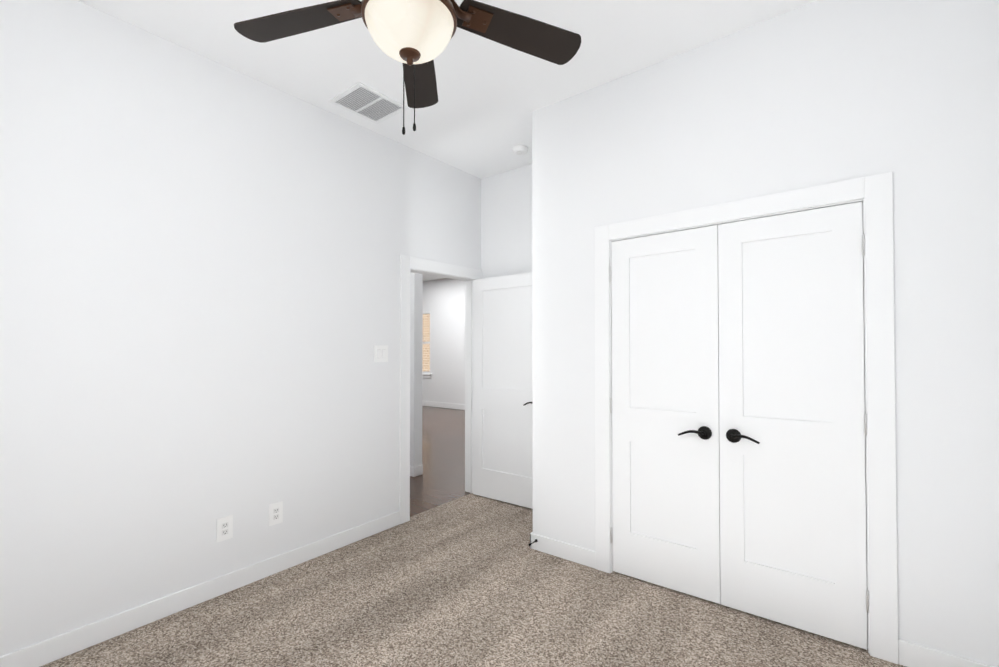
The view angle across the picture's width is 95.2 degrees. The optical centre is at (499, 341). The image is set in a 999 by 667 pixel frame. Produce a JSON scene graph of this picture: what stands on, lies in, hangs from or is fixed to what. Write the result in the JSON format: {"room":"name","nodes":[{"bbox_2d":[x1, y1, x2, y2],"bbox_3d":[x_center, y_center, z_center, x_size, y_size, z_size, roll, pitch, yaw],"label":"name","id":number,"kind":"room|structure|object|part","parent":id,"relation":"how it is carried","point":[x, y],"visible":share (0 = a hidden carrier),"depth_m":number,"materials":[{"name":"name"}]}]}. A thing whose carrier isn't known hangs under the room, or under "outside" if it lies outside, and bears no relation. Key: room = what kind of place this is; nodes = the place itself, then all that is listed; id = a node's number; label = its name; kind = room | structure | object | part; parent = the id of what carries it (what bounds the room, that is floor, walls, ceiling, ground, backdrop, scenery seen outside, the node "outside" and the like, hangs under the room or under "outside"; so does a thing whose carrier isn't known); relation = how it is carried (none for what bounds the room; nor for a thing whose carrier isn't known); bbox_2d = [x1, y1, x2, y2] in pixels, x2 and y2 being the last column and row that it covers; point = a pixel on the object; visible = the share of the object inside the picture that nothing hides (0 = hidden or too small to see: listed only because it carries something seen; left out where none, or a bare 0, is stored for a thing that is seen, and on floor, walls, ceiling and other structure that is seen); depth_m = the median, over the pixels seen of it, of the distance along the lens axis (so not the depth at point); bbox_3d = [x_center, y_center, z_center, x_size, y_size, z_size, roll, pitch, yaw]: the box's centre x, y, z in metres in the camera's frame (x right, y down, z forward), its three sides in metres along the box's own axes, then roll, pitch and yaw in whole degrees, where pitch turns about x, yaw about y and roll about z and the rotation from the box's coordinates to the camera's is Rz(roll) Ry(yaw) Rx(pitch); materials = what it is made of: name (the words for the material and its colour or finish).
{"room":"empty bedroom","nodes":[
{"label":"empty bedroom","id":0,"kind":"room"},
{"bbox_2d":[0,0,480,655],"bbox_3d":[-0.167,-0.067,4.562,0.120,3.106,8.580,-1,-1,38],"label":"wall","id":1,"kind":"structure","parent":0,"point":[200,286],"depth_m":2.46,"materials":[{"name":"white paint"}]},
{"bbox_2d":[0,511,399,666],"bbox_3d":[-1.725,1.392,2.430,0.017,0.125,3.033,-1,-1,38],"label":"baseboard","id":2,"kind":"structure","parent":1,"relation":"attached to","point":[52,649],"depth_m":2.43,"materials":[{"name":"white paint"}]},
{"bbox_2d":[216,515,232,541],"bbox_3d":[-1.581,1.076,2.626,0.010,0.133,0.084,-1,-1,38],"label":"electrical outlet","id":3,"kind":"object","parent":1,"relation":"attached to","point":[224,528],"visible":1,"depth_m":2.62,"materials":[{"name":"white plastic"}]},
{"bbox_2d":[269,501,282,525],"bbox_3d":[-1.400,1.078,2.857,0.010,0.133,0.084,-1,-1,38],"label":"electrical outlet","id":4,"kind":"object","parent":1,"relation":"attached to","point":[275,513],"visible":1,"depth_m":2.85,"materials":[{"name":"white plastic"}]},
{"bbox_2d":[374,345,387,361],"bbox_3d":[-0.906,0.094,3.501,0.015,0.129,0.126,-1,-1,38],"label":"light switch","id":5,"kind":"object","parent":1,"relation":"attached to","point":[380,353],"visible":1,"depth_m":3.50,"materials":[{"name":"white plastic"}]},
{"bbox_2d":[399,254,481,523],"bbox_3d":[-0.532,0.380,4.086,0.154,2.158,1.024,-1,-1,38],"label":"door frame","id":6,"kind":"structure","parent":1,"relation":"attached to","point":[407,263],"depth_m":3.71,"materials":[{"name":"white paint"}]},
{"bbox_2d":[473,272,532,508],"bbox_3d":[0.083,0.421,4.096,0.814,2.039,0.035,-1,-1,38],"label":"entry door","id":7,"kind":"structure","parent":1,"relation":"in","point":[502,396],"depth_m":4.12,"materials":[{"name":"white paint"}]},
{"bbox_2d":[410,406,470,516],"bbox_3d":[-2.897,1.569,6.668,6.955,0.208,8.340,-1,-1,38],"label":"floor","id":8,"kind":"structure","parent":0,"point":[440,480],"depth_m":5.64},
{"bbox_2d":[422,278,464,403],"bbox_3d":[-0.327,0.013,10.049,6.880,3.109,0.120,-1,-1,38],"label":"wall","id":9,"kind":"structure","parent":0,"point":[444,301],"depth_m":10.69,"materials":[{"name":"white paint"}]},
{"bbox_2d":[422,311,431,377],"bbox_3d":[-2.042,0.082,11.357,1.145,1.625,0.165,-1,-1,38],"label":"window","id":10,"kind":"structure","parent":9,"relation":"in","point":[426,374],"depth_m":11.09,"materials":[{"name":"white paint"}]},
{"bbox_2d":[422,401,464,409],"bbox_3d":[-0.369,1.475,9.974,6.880,0.183,0.017,-1,-1,38],"label":"baseboard","id":11,"kind":"structure","parent":9,"relation":"attached to","point":[424,403],"depth_m":10.70,"materials":[{"name":"white paint"}]},
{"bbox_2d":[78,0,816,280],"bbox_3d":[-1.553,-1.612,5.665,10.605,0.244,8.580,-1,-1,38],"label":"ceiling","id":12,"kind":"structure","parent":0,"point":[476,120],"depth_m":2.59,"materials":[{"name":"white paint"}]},
{"bbox_2d":[328,82,408,123],"bbox_3d":[-0.882,-1.602,3.084,0.345,0.014,0.395,-1,-1,38],"label":"ceiling vent","id":13,"kind":"object","parent":12,"relation":"in","point":[360,99],"visible":1,"depth_m":3.07,"materials":[{"name":"white metal"}]},
{"bbox_2d":[234,0,580,134],"bbox_3d":[-0.303,-1.203,1.502,1.259,0.865,1.250,-1,-1,38],"label":"ceiling fan","id":14,"kind":"object","parent":12,"relation":"hanging from","point":[414,37],"visible":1,"depth_m":1.61,"materials":[{"name":"brown wood"}]},
{"bbox_3d":[-0.301,-1.283,1.540,0.316,0.704,0.316,-1,-1,38],"label":"motor","id":15,"kind":"part","parent":14,"relation":"part of","materials":[{"name":"white glass"}]},
{"bbox_3d":[-0.301,-1.021,1.536,0.294,0.117,0.294,-1,-1,38],"label":"lamp shade","id":16,"kind":"part","parent":14,"relation":"part of","materials":[{"name":"white glass"}]},
{"bbox_2d":[512,145,527,154],"bbox_3d":[0.173,-1.588,3.799,0.132,0.040,0.132,-1,-1,38],"label":"smoke detector","id":17,"kind":"object","parent":12,"relation":"attached to","point":[520,150],"visible":1,"depth_m":3.76,"materials":[{"name":"white plastic"}]},
{"bbox_2d":[410,164,531,466],"bbox_3d":[-0.197,-0.068,4.519,7.085,3.111,0.154,-1,-1,38],"label":"wall","id":18,"kind":"structure","parent":0,"point":[506,222],"depth_m":4.35,"materials":[{"name":"white paint"}]},
{"bbox_2d":[410,466,415,476],"bbox_3d":[-1.984,1.443,5.784,2.684,0.128,0.014,-1,-1,38],"label":"baseboard","id":19,"kind":"structure","parent":18,"relation":"attached to","point":[412,469],"depth_m":4.97,"materials":[{"name":"white paint"}]},
{"bbox_2d":[40,493,905,666],"bbox_3d":[-0.121,1.468,1.800,3.410,0.154,4.074,-1,-1,38],"label":"floor carpet","id":20,"kind":"object","parent":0,"point":[471,580],"visible":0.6,"depth_m":2.34,"materials":[{"name":"beige carpet"}]},
{"bbox_2d":[532,0,998,666],"bbox_3d":[1.160,-0.110,2.538,2.268,3.070,0.115,-1,-1,38],"label":"wall","id":21,"kind":"structure","parent":0,"point":[822,92],"depth_m":2.08,"materials":[{"name":"white paint"}]},
{"bbox_2d":[530,532,595,568],"bbox_3d":[0.421,1.377,3.011,0.470,0.109,0.014,-1,-1,38],"label":"baseboard","id":22,"kind":"structure","parent":21,"relation":"attached to","point":[567,551],"depth_m":3.00,"materials":[{"name":"white paint"}]},
{"bbox_2d":[609,266,611,542],"bbox_3d":[0.697,0.386,2.832,0.013,1.710,0.040,-1,-1,38],"label":"left closet door hinges","id":23,"kind":"object","parent":21,"relation":"attached to","point":[610,272],"visible":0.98,"depth_m":2.81,"materials":[{"name":"silver metal"}]},
{"bbox_2d":[611,225,720,603],"bbox_3d":[0.947,0.391,2.650,0.610,2.037,0.035,-1,-1,38],"label":"closet door","id":24,"kind":"structure","parent":21,"relation":"in","point":[665,393],"depth_m":2.62,"materials":[{"name":"white paint"}]},
{"bbox_2d":[678,426,711,439],"bbox_3d":[1.065,0.498,2.492,0.165,0.074,0.066,-1,-1,38],"label":"door handle","id":25,"kind":"object","parent":24,"relation":"attached to","point":[704,432],"visible":1,"depth_m":2.47,"materials":[{"name":"black metal"}]},
{"bbox_2d":[594,172,898,663],"bbox_3d":[1.211,0.380,2.491,1.268,2.079,0.115,-1,-1,38],"label":"door frame","id":26,"kind":"structure","parent":21,"relation":"attached to","point":[865,392],"depth_m":2.11,"materials":[{"name":"white paint"}]},
{"bbox_2d":[718,202,866,649],"bbox_3d":[1.430,0.380,2.273,0.610,2.037,0.035,-1,-1,38],"label":"closet door","id":27,"kind":"structure","parent":21,"relation":"in","point":[792,482],"depth_m":2.24,"materials":[{"name":"white paint"}]},
{"bbox_2d":[726,429,759,443],"bbox_3d":[1.249,0.494,2.348,0.165,0.074,0.066,-1,-1,38],"label":"door handle","id":28,"kind":"object","parent":27,"relation":"attached to","point":[734,436],"visible":1,"depth_m":2.37,"materials":[{"name":"black metal"}]},
{"bbox_2d":[862,234,868,612],"bbox_3d":[1.667,0.365,2.076,0.013,1.710,0.040,-1,-1,38],"label":"right closet door hinges","id":29,"kind":"object","parent":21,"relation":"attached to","point":[865,429],"visible":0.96,"depth_m":2.06,"materials":[{"name":"silver metal"}]},
{"bbox_2d":[898,639,993,666],"bbox_3d":[1.861,1.346,1.888,0.318,0.108,0.017,-1,-1,38],"label":"baseboard","id":30,"kind":"structure","parent":21,"relation":"attached to","point":[910,654],"depth_m":1.92,"materials":[{"name":"white paint"}]},
{"label":"outside","id":31,"kind":"structure","parent":0,"visible":0},
{"bbox_2d":[422,314,429,370],"bbox_3d":[0.074,-0.914,13.732,7.000,5.062,0.400,-1,-1,38],"label":"building","id":32,"kind":"structure","parent":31,"point":[426,320],"depth_m":15.46,"materials":[{"name":"stone"}]}
]}

